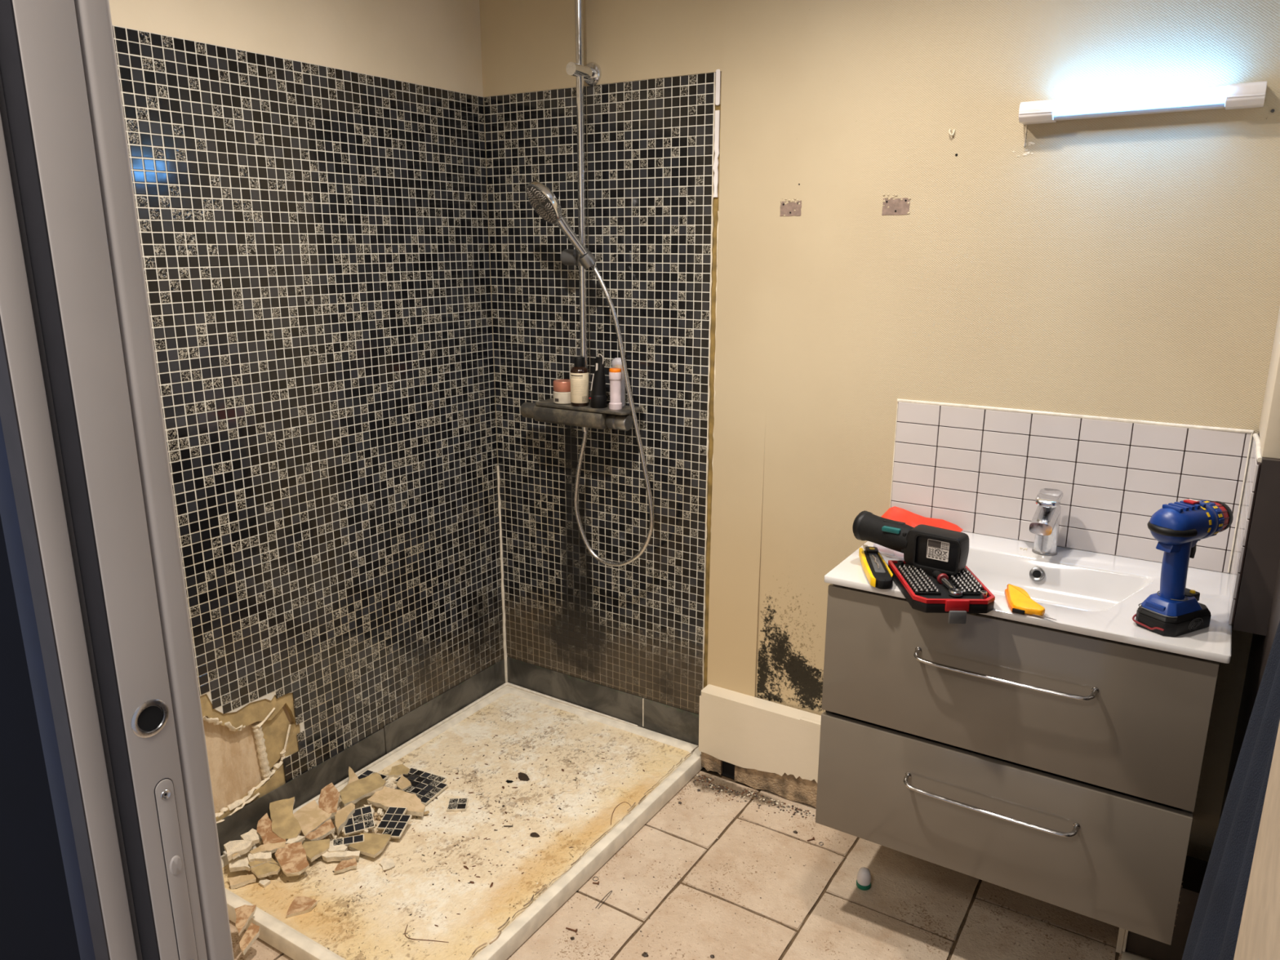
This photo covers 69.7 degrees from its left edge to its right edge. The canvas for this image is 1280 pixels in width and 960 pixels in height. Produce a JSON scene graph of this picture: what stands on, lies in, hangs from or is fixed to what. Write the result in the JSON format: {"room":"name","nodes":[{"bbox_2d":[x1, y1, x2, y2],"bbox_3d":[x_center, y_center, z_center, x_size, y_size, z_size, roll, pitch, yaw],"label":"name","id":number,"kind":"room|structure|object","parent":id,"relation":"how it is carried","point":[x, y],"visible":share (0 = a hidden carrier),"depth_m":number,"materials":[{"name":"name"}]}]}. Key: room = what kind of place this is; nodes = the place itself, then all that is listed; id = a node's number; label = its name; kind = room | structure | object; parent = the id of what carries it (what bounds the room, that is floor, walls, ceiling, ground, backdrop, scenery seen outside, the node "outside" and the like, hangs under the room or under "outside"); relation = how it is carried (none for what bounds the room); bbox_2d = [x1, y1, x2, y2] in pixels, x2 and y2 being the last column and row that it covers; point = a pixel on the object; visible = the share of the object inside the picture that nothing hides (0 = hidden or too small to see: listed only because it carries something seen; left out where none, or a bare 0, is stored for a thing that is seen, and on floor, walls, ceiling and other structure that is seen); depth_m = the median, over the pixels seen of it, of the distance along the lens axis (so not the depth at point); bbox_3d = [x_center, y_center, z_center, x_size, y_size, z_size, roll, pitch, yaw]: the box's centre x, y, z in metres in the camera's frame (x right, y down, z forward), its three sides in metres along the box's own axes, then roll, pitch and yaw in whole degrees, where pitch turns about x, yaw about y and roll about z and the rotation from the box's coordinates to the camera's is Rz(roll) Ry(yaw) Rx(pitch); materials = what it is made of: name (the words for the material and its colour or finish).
{"room":"damaged room","nodes":[
{"label":"damaged room","id":0,"kind":"room"},
{"bbox_2d":[0,113,137,959],"bbox_3d":[-0.630,0.076,0.961,2.170,2.450,0.205,9,17,31],"label":"wall","id":1,"kind":"structure","parent":0,"point":[64,896],"depth_m":0.81,"materials":[{"name":"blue paint"}]},
{"bbox_2d":[0,0,207,959],"bbox_3d":[-0.774,0.228,1.042,0.804,2.105,0.045,9,17,31],"label":"door","id":2,"kind":"structure","parent":1,"relation":"in","point":[45,113],"depth_m":0.76,"materials":[{"name":"beige paint"}]},
{"bbox_2d":[74,0,234,959],"bbox_3d":[-0.493,0.258,0.914,0.180,2.120,0.027,9,17,31],"label":"trim","id":3,"kind":"structure","parent":1,"relation":"attached to","point":[94,20],"depth_m":0.79,"materials":[{"name":"beige paint"}]},
{"bbox_2d":[109,0,505,856],"bbox_3d":[-0.977,-0.260,2.263,0.147,2.450,1.900,9,17,31],"label":"wall","id":4,"kind":"structure","parent":0,"point":[309,176],"depth_m":2.39,"materials":[{"name":"black tile"}]},
{"bbox_2d":[229,767,1152,959],"bbox_3d":[-0.301,1.294,1.263,2.740,0.060,3.528,9,17,31],"label":"floor","id":5,"kind":"structure","parent":0,"point":[993,922],"depth_m":2.20,"materials":[{"name":"tile"}]},
{"bbox_2d":[239,922,259,955],"bbox_3d":[-0.862,1.012,2.028,0.033,0.027,0.071,3,15,11],"label":"shard","id":6,"kind":"object","parent":5,"relation":"on","point":[251,934],"visible":1,"depth_m":2.02,"materials":[{"name":"ceramic"}]},
{"bbox_2d":[220,682,702,959],"bbox_3d":[-0.448,0.910,2.520,0.802,0.054,1.202,9,17,31],"label":"shower tray","id":7,"kind":"object","parent":5,"relation":"on","point":[364,930],"visible":0.94,"depth_m":2.39,"materials":[{"name":"ceramic"}]},
{"bbox_2d":[228,856,250,871],"bbox_3d":[-0.981,0.945,2.251,0.048,0.013,0.056,-6,16,-23],"label":"shard","id":8,"kind":"object","parent":7,"relation":"on","point":[237,864],"visible":0.96,"depth_m":2.24},
{"bbox_2d":[223,840,253,861],"bbox_3d":[-0.994,0.909,2.279,0.063,0.023,0.063,-9,17,-31],"label":"shard","id":9,"kind":"object","parent":8,"relation":"on","point":[241,846],"visible":1,"depth_m":2.27},
{"bbox_2d":[232,853,239,859],"bbox_3d":[-0.989,0.914,2.272,0.033,0.008,0.061,9,17,31],"label":"shard","id":10,"kind":"object","parent":9,"relation":"on","point":[235,855],"visible":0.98,"depth_m":2.25,"materials":[{"name":"ceramic"}]},
{"bbox_2d":[240,828,259,844],"bbox_3d":[-0.972,0.896,2.301,0.035,0.018,0.059,-12,19,-40],"label":"shard","id":11,"kind":"object","parent":9,"relation":"on","point":[252,835],"visible":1,"depth_m":2.30},
{"bbox_2d":[227,874,256,888],"bbox_3d":[-0.962,0.969,2.221,0.067,0.011,0.033,-4,15,-16],"label":"shard","id":12,"kind":"object","parent":7,"relation":"on","point":[237,882],"visible":1,"depth_m":2.22,"materials":[{"name":"ceramic"}]},
{"bbox_2d":[235,904,256,935],"bbox_3d":[-0.883,0.984,2.063,0.046,0.020,0.088,-7,16,-24],"label":"shard","id":13,"kind":"object","parent":7,"relation":"on","point":[245,913],"visible":1,"depth_m":2.07,"materials":[{"name":"ceramic"}]},
{"bbox_2d":[248,857,278,868],"bbox_3d":[-0.930,0.944,2.259,0.089,0.013,0.032,-1,14,-2],"label":"shard","id":14,"kind":"object","parent":7,"relation":"on","point":[254,864],"visible":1,"depth_m":2.25,"materials":[{"name":"beige ceramic"}]},
{"bbox_2d":[247,852,271,862],"bbox_3d":[-0.938,0.932,2.269,0.066,0.016,0.026,-1,14,-2],"label":"shard","id":15,"kind":"object","parent":14,"relation":"on","point":[260,856],"visible":1,"depth_m":2.26},
{"bbox_2d":[258,877,271,887],"bbox_3d":[-0.910,0.973,2.225,0.030,0.008,0.021,9,17,31],"label":"shard","id":16,"kind":"object","parent":7,"relation":"on","point":[264,882],"visible":1,"depth_m":2.22},
{"bbox_2d":[250,862,279,878],"bbox_3d":[-0.913,0.951,2.239,0.065,0.012,0.048,9,17,31],"label":"shard","id":17,"kind":"object","parent":7,"relation":"on","point":[265,869],"visible":1,"depth_m":2.24,"materials":[{"name":"beige ceramic"}]},
{"bbox_2d":[275,841,309,876],"bbox_3d":[-0.855,0.933,2.263,0.066,0.026,0.108,-10,17,-33],"label":"shard","id":18,"kind":"object","parent":7,"relation":"on","point":[291,859],"visible":1,"depth_m":2.26,"materials":[{"name":"ceramic"}]},
{"bbox_2d":[286,896,317,917],"bbox_3d":[-0.785,0.994,2.136,0.058,0.012,0.062,1,14,4],"label":"shard","id":19,"kind":"object","parent":7,"relation":"on","point":[300,905],"visible":1,"depth_m":2.14,"materials":[{"name":"ceramic"}]},
{"bbox_2d":[293,800,332,836],"bbox_3d":[-0.867,0.889,2.414,0.090,0.031,0.100,9,17,31],"label":"shard","id":20,"kind":"object","parent":7,"relation":"on","point":[310,816],"visible":0.8,"depth_m":2.41,"materials":[{"name":"ceramic"}]},
{"bbox_2d":[318,782,340,817],"bbox_3d":[-0.834,0.861,2.469,0.055,0.049,0.098,-2,15,-7],"label":"shard","id":21,"kind":"object","parent":20,"relation":"on","point":[330,797],"visible":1,"depth_m":2.46,"materials":[{"name":"ceramic"}]},
{"bbox_2d":[302,839,329,862],"bbox_3d":[-0.816,0.932,2.312,0.068,0.015,0.071,-3,15,-10],"label":"shard","id":22,"kind":"object","parent":7,"relation":"on","point":[314,850],"visible":0.87,"depth_m":2.31,"materials":[{"name":"beige ceramic"}]},
{"bbox_2d":[305,818,334,841],"bbox_3d":[-0.820,0.909,2.374,0.043,0.020,0.078,9,17,31],"label":"shard","id":23,"kind":"object","parent":7,"relation":"on","point":[326,828],"visible":1,"depth_m":2.37,"materials":[{"name":"ceramic"}]},
{"bbox_2d":[229,804,429,879],"bbox_3d":[-0.817,0.920,2.399,0.267,0.033,0.459,11,18,38],"label":"rubble","id":24,"kind":"object","parent":7,"relation":"on","point":[380,812],"visible":0.26,"depth_m":2.40,"materials":[{"name":"ceramic"}]},
{"bbox_2d":[248,841,285,854],"bbox_3d":[-0.929,0.920,2.291,0.086,0.017,0.028,-3,15,-10],"label":"shard","id":25,"kind":"object","parent":24,"relation":"on","point":[268,847],"visible":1,"depth_m":2.29,"materials":[{"name":"ceramic"}]},
{"bbox_2d":[257,813,285,844],"bbox_3d":[-0.945,0.898,2.339,0.048,0.029,0.133,-13,19,-41],"label":"shard","id":26,"kind":"object","parent":24,"relation":"on","point":[264,832],"visible":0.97,"depth_m":2.34,"materials":[{"name":"ceramic"}]},
{"bbox_2d":[269,796,301,841],"bbox_3d":[-0.915,0.876,2.369,0.067,0.049,0.137,-7,16,-26],"label":"shard","id":27,"kind":"object","parent":26,"relation":"on","point":[285,825],"visible":1,"depth_m":2.37,"materials":[{"name":"beige ceramic"}]},
{"bbox_2d":[285,835,305,844],"bbox_3d":[-0.871,0.911,2.319,0.038,0.011,0.033,3,15,11],"label":"shard","id":28,"kind":"object","parent":24,"relation":"on","point":[300,838],"visible":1,"depth_m":2.32},
{"bbox_2d":[327,843,347,852],"bbox_3d":[-0.768,0.934,2.325,0.054,0.010,0.039,9,17,31],"label":"shard","id":29,"kind":"object","parent":7,"relation":"on","point":[342,847],"visible":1,"depth_m":2.32},
{"bbox_2d":[321,850,359,862],"bbox_3d":[-0.751,0.944,2.306,0.097,0.014,0.026,0,14,-2],"label":"shard","id":30,"kind":"object","parent":7,"relation":"on","point":[328,856],"visible":1,"depth_m":2.30},
{"bbox_2d":[333,802,355,835],"bbox_3d":[-0.775,0.893,2.422,0.054,0.035,0.089,-6,16,-21],"label":"shard","id":31,"kind":"object","parent":7,"relation":"on","point":[342,815],"visible":1,"depth_m":2.42},
{"bbox_2d":[333,857,356,874],"bbox_3d":[-0.731,0.956,2.279,0.055,0.010,0.035,-6,16,-24],"label":"shard","id":32,"kind":"object","parent":7,"relation":"on","point":[343,866],"visible":1,"depth_m":2.27,"materials":[{"name":"ceramic"}]},
{"bbox_2d":[332,834,364,846],"bbox_3d":[-0.746,0.924,2.352,0.077,0.010,0.028,-4,15,-16],"label":"fragment","id":33,"kind":"object","parent":7,"relation":"on","point":[347,841],"visible":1,"depth_m":2.35,"materials":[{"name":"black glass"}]},
{"bbox_2d":[347,766,358,783],"bbox_3d":[-0.806,0.840,2.590,0.030,0.035,0.074,-3,15,-13],"label":"shard","id":34,"kind":"object","parent":7,"relation":"on","point":[353,776],"visible":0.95,"depth_m":2.58},
{"bbox_2d":[343,804,375,835],"bbox_3d":[-0.743,0.897,2.424,0.078,0.027,0.076,-6,16,-21],"label":"fragment","id":35,"kind":"object","parent":7,"relation":"on","point":[362,819],"visible":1,"depth_m":2.42,"materials":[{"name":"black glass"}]},
{"bbox_2d":[338,772,386,806],"bbox_3d":[-0.770,0.854,2.537,0.128,0.027,0.074,-13,19,-40],"label":"shard","id":36,"kind":"object","parent":7,"relation":"on","point":[355,791],"visible":0.94,"depth_m":2.53,"materials":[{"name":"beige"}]},
{"bbox_2d":[364,804,374,816],"bbox_3d":[-0.728,0.895,2.476,0.021,0.013,0.066,-8,17,-29],"label":"shard","id":37,"kind":"object","parent":7,"relation":"on","point":[373,811],"visible":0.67,"depth_m":2.47},
{"bbox_2d":[348,832,391,857],"bbox_3d":[-0.687,0.928,2.349,0.092,0.016,0.079,6,16,22],"label":"shard","id":38,"kind":"object","parent":7,"relation":"on","point":[374,844],"visible":1,"depth_m":2.34,"materials":[{"name":"beige ceramic"}]},
{"bbox_2d":[357,769,388,780],"bbox_3d":[-0.773,0.858,2.647,0.077,0.007,0.052,7,16,26],"label":"fragment","id":39,"kind":"object","parent":7,"relation":"on","point":[367,772],"visible":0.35,"depth_m":2.65,"materials":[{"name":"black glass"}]},
{"bbox_2d":[379,857,395,871],"bbox_3d":[-0.632,0.957,2.295,0.033,0.003,0.049,-8,16,-27],"label":"shard","id":40,"kind":"object","parent":7,"relation":"on","point":[387,864],"visible":1,"depth_m":2.29},
{"bbox_2d":[376,806,412,838],"bbox_3d":[-0.648,0.903,2.426,0.077,0.026,0.102,3,15,11],"label":"fragment","id":41,"kind":"object","parent":7,"relation":"on","point":[394,821],"visible":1,"depth_m":2.42,"materials":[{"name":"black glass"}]},
{"bbox_2d":[367,786,425,816],"bbox_3d":[-0.654,0.879,2.507,0.165,0.031,0.073,5,15,18],"label":"shard","id":42,"kind":"object","parent":7,"relation":"on","point":[386,797],"visible":0.98,"depth_m":2.50},
{"bbox_2d":[388,764,409,777],"bbox_3d":[-0.700,0.851,2.685,0.058,0.020,0.047,1,14,2],"label":"shard","id":43,"kind":"object","parent":7,"relation":"on","point":[397,771],"visible":0.98,"depth_m":2.68,"materials":[{"name":"beige ceramic"}]},
{"bbox_2d":[394,767,448,805],"bbox_3d":[-0.636,0.873,2.605,0.152,0.007,0.152,7,16,25],"label":"fragment","id":44,"kind":"object","parent":7,"relation":"on","point":[427,786],"visible":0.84,"depth_m":2.62,"materials":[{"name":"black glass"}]},
{"bbox_2d":[396,773,411,791],"bbox_3d":[-0.677,0.860,2.612,0.038,0.008,0.075,-11,18,-38],"label":"shard","id":45,"kind":"object","parent":44,"relation":"on","point":[403,784],"visible":0.98,"depth_m":2.60},
{"bbox_2d":[404,924,448,942],"bbox_3d":[-0.484,1.022,2.052,0.119,0.002,0.032,7,16,26],"label":"wire","id":46,"kind":"object","parent":7,"relation":"on","point":[407,925],"visible":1,"depth_m":2.05,"materials":[{"name":"metal"}]},
{"bbox_2d":[446,798,468,811],"bbox_3d":[-0.503,0.894,2.534,0.052,0.007,0.052,-1,14,-3],"label":"fragment","id":47,"kind":"object","parent":7,"relation":"on","point":[454,804],"visible":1,"depth_m":2.53,"materials":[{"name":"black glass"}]},
{"bbox_2d":[282,713,644,946],"bbox_3d":[-0.447,0.902,2.520,0.678,0.005,1.028,9,17,31],"label":"debris","id":48,"kind":"object","parent":7,"relation":"on","point":[562,770],"visible":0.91,"depth_m":2.47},
{"bbox_2d":[518,772,529,781],"bbox_3d":[-0.340,0.863,2.671,0.029,0.001,0.051,-10,17,-34],"label":"flake","id":49,"kind":"object","parent":7,"relation":"on","point":[523,776],"visible":1,"depth_m":2.67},
{"bbox_2d":[529,831,539,837],"bbox_3d":[-0.274,0.930,2.407,0.027,0.004,0.016,5,15,20],"label":"clump","id":50,"kind":"object","parent":7,"relation":"on","point":[535,834],"visible":1,"depth_m":2.40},
{"bbox_2d":[610,801,631,825],"bbox_3d":[-0.052,0.914,2.474,0.055,0.003,0.160,2,15,9],"label":"wire hook","id":51,"kind":"object","parent":7,"relation":"on","point":[624,802],"visible":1,"depth_m":2.52,"materials":[{"name":"metal"}]},
{"bbox_2d":[565,927,577,932],"bbox_3d":[-0.159,1.037,2.124,0.028,0.008,0.008,6,16,23],"label":"screw","id":52,"kind":"object","parent":5,"relation":"on","point":[571,929],"visible":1,"depth_m":2.12,"materials":[{"name":"metal"}]},
{"bbox_2d":[595,890,612,908],"bbox_3d":[-0.086,1.014,2.224,0.008,0.001,0.072,8,16,27],"label":"pin","id":53,"kind":"object","parent":5,"relation":"on","point":[611,891],"visible":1,"depth_m":2.22,"materials":[{"name":"silver metal"}]},
{"bbox_2d":[641,951,648,956],"bbox_3d":[0.011,1.057,2.051,0.016,0.006,0.013,9,17,31],"label":"crumb","id":54,"kind":"object","parent":5,"relation":"on","point":[644,954],"visible":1,"depth_m":2.05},
{"bbox_2d":[693,773,814,819],"bbox_3d":[0.311,0.910,2.627,0.394,0.003,0.079,9,17,31],"label":"crumbs","id":55,"kind":"object","parent":5,"relation":"on","point":[704,777],"visible":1,"depth_m":2.64,"materials":[{"name":"soil"}]},
{"bbox_2d":[532,795,1124,959],"bbox_3d":[0.366,1.084,1.956,1.178,0.002,1.166,9,17,31],"label":"floor grit","id":56,"kind":"structure","parent":5,"relation":"on","point":[740,796],"depth_m":2.26,"materials":[{"name":"soil"}]},
{"bbox_2d":[856,866,871,890],"bbox_3d":[0.552,0.979,2.267,0.036,0.050,0.036,9,17,31],"label":"cap","id":57,"kind":"object","parent":5,"relation":"on","point":[864,875],"visible":1,"depth_m":2.25,"materials":[{"name":"white plastic"}]},
{"bbox_2d":[1115,855,1208,959],"bbox_3d":[1.151,0.960,2.023,0.156,0.210,0.195,9,17,31],"label":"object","id":58,"kind":"object","parent":5,"relation":"on","point":[1194,871],"visible":0.41,"depth_m":2.00,"materials":[{"name":"black paint"}]},
{"bbox_2d":[479,0,1279,861],"bbox_3d":[0.387,-0.265,2.285,2.350,2.450,0.447,9,17,31],"label":"wall","id":59,"kind":"structure","parent":0,"point":[933,302],"depth_m":2.25,"materials":[{"name":"beige paint"}]},
{"bbox_2d":[497,465,507,682],"bbox_3d":[-0.466,0.331,3.116,0.014,0.780,0.013,3,15,9],"label":"trim","id":60,"kind":"structure","parent":59,"relation":"attached to","point":[504,645],"depth_m":3.11,"materials":[{"name":"white plastic"}]},
{"bbox_2d":[520,0,642,431],"bbox_3d":[-0.180,-0.827,2.559,0.390,1.398,0.125,9,17,31],"label":"shower column","id":61,"kind":"structure","parent":59,"relation":"attached to","point":[586,417],"depth_m":2.60,"materials":[{"name":"silver metal"}]},
{"bbox_2d":[553,379,570,404],"bbox_3d":[-0.225,-0.262,2.722,0.065,0.067,0.066,9,17,31],"label":"jar","id":62,"kind":"object","parent":61,"relation":"on","point":[562,388],"visible":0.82,"depth_m":2.70,"materials":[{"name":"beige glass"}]},
{"bbox_2d":[569,355,589,406],"bbox_3d":[-0.176,-0.288,2.674,0.054,0.142,0.054,9,17,31],"label":"bottle","id":63,"kind":"object","parent":61,"relation":"on","point":[580,393],"visible":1,"depth_m":2.65,"materials":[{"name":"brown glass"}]},
{"bbox_2d":[571,374,586,402],"bbox_3d":[-0.176,-0.264,2.659,0.046,0.079,0.013,0,14,1],"label":"label","id":64,"kind":"object","parent":63,"relation":"attached to","point":[579,382],"depth_m":2.66,"materials":[{"name":"beige paper"}]},
{"bbox_2d":[582,426,588,431],"bbox_3d":[-0.161,-0.153,2.705,0.020,0.020,0.020,9,17,31],"label":"outlet","id":65,"kind":"object","parent":61,"relation":"attached to","point":[584,429],"depth_m":2.70,"materials":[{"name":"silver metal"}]},
{"bbox_2d":[525,181,654,566],"bbox_3d":[-0.133,-0.274,2.619,0.360,1.098,0.140,1,14,4],"label":"shower","id":66,"kind":"object","parent":61,"relation":"hanging from","point":[541,198],"visible":0.99,"depth_m":2.57,"materials":[{"name":"silver metal"}]},
{"bbox_2d":[588,353,606,408],"bbox_3d":[-0.120,-0.285,2.640,0.048,0.154,0.049,9,17,31],"label":"tube","id":67,"kind":"object","parent":61,"relation":"on","point":[597,397],"visible":1,"depth_m":2.63,"materials":[{"name":"plastic"}]},
{"bbox_2d":[608,368,622,409],"bbox_3d":[-0.070,-0.260,2.620,0.038,0.115,0.038,9,17,31],"label":"tube","id":68,"kind":"object","parent":61,"relation":"on","point":[615,374],"visible":1,"depth_m":2.61,"materials":[{"name":"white plastic"}]},
{"bbox_2d":[611,357,624,406],"bbox_3d":[-0.062,-0.283,2.658,0.040,0.141,0.040,9,17,31],"label":"bottle","id":69,"kind":"object","parent":61,"relation":"on","point":[616,362],"visible":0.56,"depth_m":2.64,"materials":[{"name":"white plastic"}]},
{"bbox_2d":[702,69,721,688],"bbox_3d":[0.201,-0.165,2.562,0.025,1.818,0.013,9,17,31],"label":"trim","id":70,"kind":"structure","parent":59,"relation":"attached to","point":[717,82],"depth_m":2.52,"materials":[{"name":"white plastic"}]},
{"bbox_2d":[698,684,821,808],"bbox_3d":[0.670,0.817,2.457,1.140,0.269,0.054,9,17,31],"label":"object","id":71,"kind":"structure","parent":59,"relation":"attached to","point":[757,743],"depth_m":2.63,"materials":[{"name":"beige paint"}]},
{"bbox_2d":[815,583,1219,945],"bbox_3d":[0.813,0.503,2.012,0.713,0.584,0.498,9,17,31],"label":"vanity cabinet","id":72,"kind":"object","parent":59,"relation":"attached to","point":[1048,765],"visible":0.95,"depth_m":1.81,"materials":[{"name":"grey laminate"}]},
{"bbox_2d":[824,531,1231,663],"bbox_3d":[0.824,0.249,1.960,0.731,0.099,0.476,9,17,31],"label":"washbasin","id":73,"kind":"object","parent":72,"relation":"in","point":[1086,593],"visible":0.66,"depth_m":1.97,"materials":[{"name":"white ceramic"}]},
{"bbox_2d":[858,544,893,589],"bbox_3d":[0.504,0.177,1.979,0.052,0.029,0.257,1,15,6],"label":"utility knife","id":74,"kind":"object","parent":73,"relation":"on","point":[877,572],"visible":1,"depth_m":1.92,"materials":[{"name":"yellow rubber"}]},
{"bbox_2d":[872,542,903,559],"bbox_3d":[0.570,0.158,2.044,0.051,0.032,0.115,-13,20,-42],"label":"case","id":75,"kind":"object","parent":73,"relation":"on","point":[882,549],"visible":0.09,"depth_m":2.05,"materials":[{"name":"white"}]},
{"bbox_2d":[881,506,962,532],"bbox_3d":[0.679,0.104,2.241,0.196,0.042,0.087,9,17,31],"label":"red plastic sleeve","id":76,"kind":"object","parent":73,"relation":"on","point":[895,513],"visible":0.43,"depth_m":2.27,"materials":[{"name":"red plastic"}]},
{"bbox_2d":[888,560,995,623],"bbox_3d":[0.602,0.213,1.841,0.155,0.061,0.237,0,14,2],"label":"case","id":77,"kind":"object","parent":73,"relation":"on","point":[926,591],"visible":0.91,"depth_m":1.78,"materials":[{"name":"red plastic"}]},
{"bbox_2d":[897,560,903,567],"bbox_3d":[0.544,0.176,1.922,0.013,0.014,0.013,0,14,2],"label":"socket","id":78,"kind":"object","parent":77,"relation":"attached to","point":[900,563],"depth_m":1.92,"materials":[{"name":"silver metal"}]},
{"bbox_2d":[852,511,968,575],"bbox_3d":[0.561,0.129,1.925,0.072,0.085,0.248,-14,20,-43],"label":"tool","id":79,"kind":"object","parent":77,"relation":"on","point":[945,551],"visible":1,"depth_m":1.88,"materials":[{"name":"black plastic"}]},
{"bbox_2d":[927,539,948,559],"bbox_3d":[0.601,0.141,1.853,0.043,0.036,0.001,11,18,36],"label":"print","id":80,"kind":"object","parent":79,"relation":"attached to","point":[934,544],"depth_m":1.85},
{"bbox_2d":[893,563,989,599],"bbox_3d":[0.602,0.205,1.845,0.143,0.003,0.212,0,14,2],"label":"tray","id":81,"kind":"object","parent":77,"relation":"on","point":[914,582],"depth_m":1.81,"materials":[{"name":"black plastic"}]},
{"bbox_2d":[1004,583,1056,620],"bbox_3d":[0.732,0.234,1.772,0.060,0.020,0.155,-2,15,-7],"label":"cutter","id":82,"kind":"object","parent":73,"relation":"on","point":[1018,599],"visible":1,"depth_m":1.75,"materials":[{"name":"plastic"}]},
{"bbox_2d":[1029,488,1062,555],"bbox_3d":[0.900,0.101,2.041,0.053,0.147,0.128,9,17,31],"label":"faucet","id":83,"kind":"object","parent":73,"relation":"on","point":[1045,522],"visible":1,"depth_m":2.03,"materials":[{"name":"silver metal"}]},
{"bbox_2d":[1132,498,1233,636],"bbox_3d":[0.987,0.150,1.668,0.182,0.238,0.083,-7,16,-26],"label":"cordless drill","id":84,"kind":"object","parent":73,"relation":"on","point":[1175,611],"visible":1,"depth_m":1.64,"materials":[{"name":"blue plastic"}]},
{"bbox_2d":[1018,80,1267,124],"bbox_3d":[0.996,-0.754,1.846,0.434,0.046,0.063,9,17,31],"label":"wall lamp","id":85,"kind":"object","parent":59,"relation":"attached to","point":[1247,95],"visible":1,"depth_m":1.82,"materials":[{"name":"white plastic"}]},
{"bbox_2d":[1053,100,1225,119],"bbox_3d":[0.995,-0.742,1.844,0.306,0.015,0.016,9,17,31],"label":"diffuser","id":86,"kind":"object","parent":85,"relation":"attached to","point":[1175,105],"depth_m":1.84,"materials":[{"name":"white plastic"}]},
{"bbox_2d":[1217,306,1279,826],"bbox_3d":[0.909,0.022,1.174,0.182,2.450,1.610,9,17,31],"label":"wall","id":87,"kind":"structure","parent":0,"point":[1257,611],"depth_m":1.65,"materials":[{"name":"beige paint"}]},
{"bbox_2d":[1182,620,1279,959],"bbox_3d":[0.694,0.468,1.081,0.096,1.364,0.550,10,17,33],"label":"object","id":88,"kind":"structure","parent":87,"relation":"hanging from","point":[1214,931],"depth_m":1.04,"materials":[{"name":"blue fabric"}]},
{"bbox_2d":[1233,721,1279,959],"bbox_3d":[0.415,0.380,0.444,0.226,2.120,0.258,9,17,31],"label":"trim","id":89,"kind":"structure","parent":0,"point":[1259,935],"depth_m":0.52,"materials":[{"name":"beige paint"}]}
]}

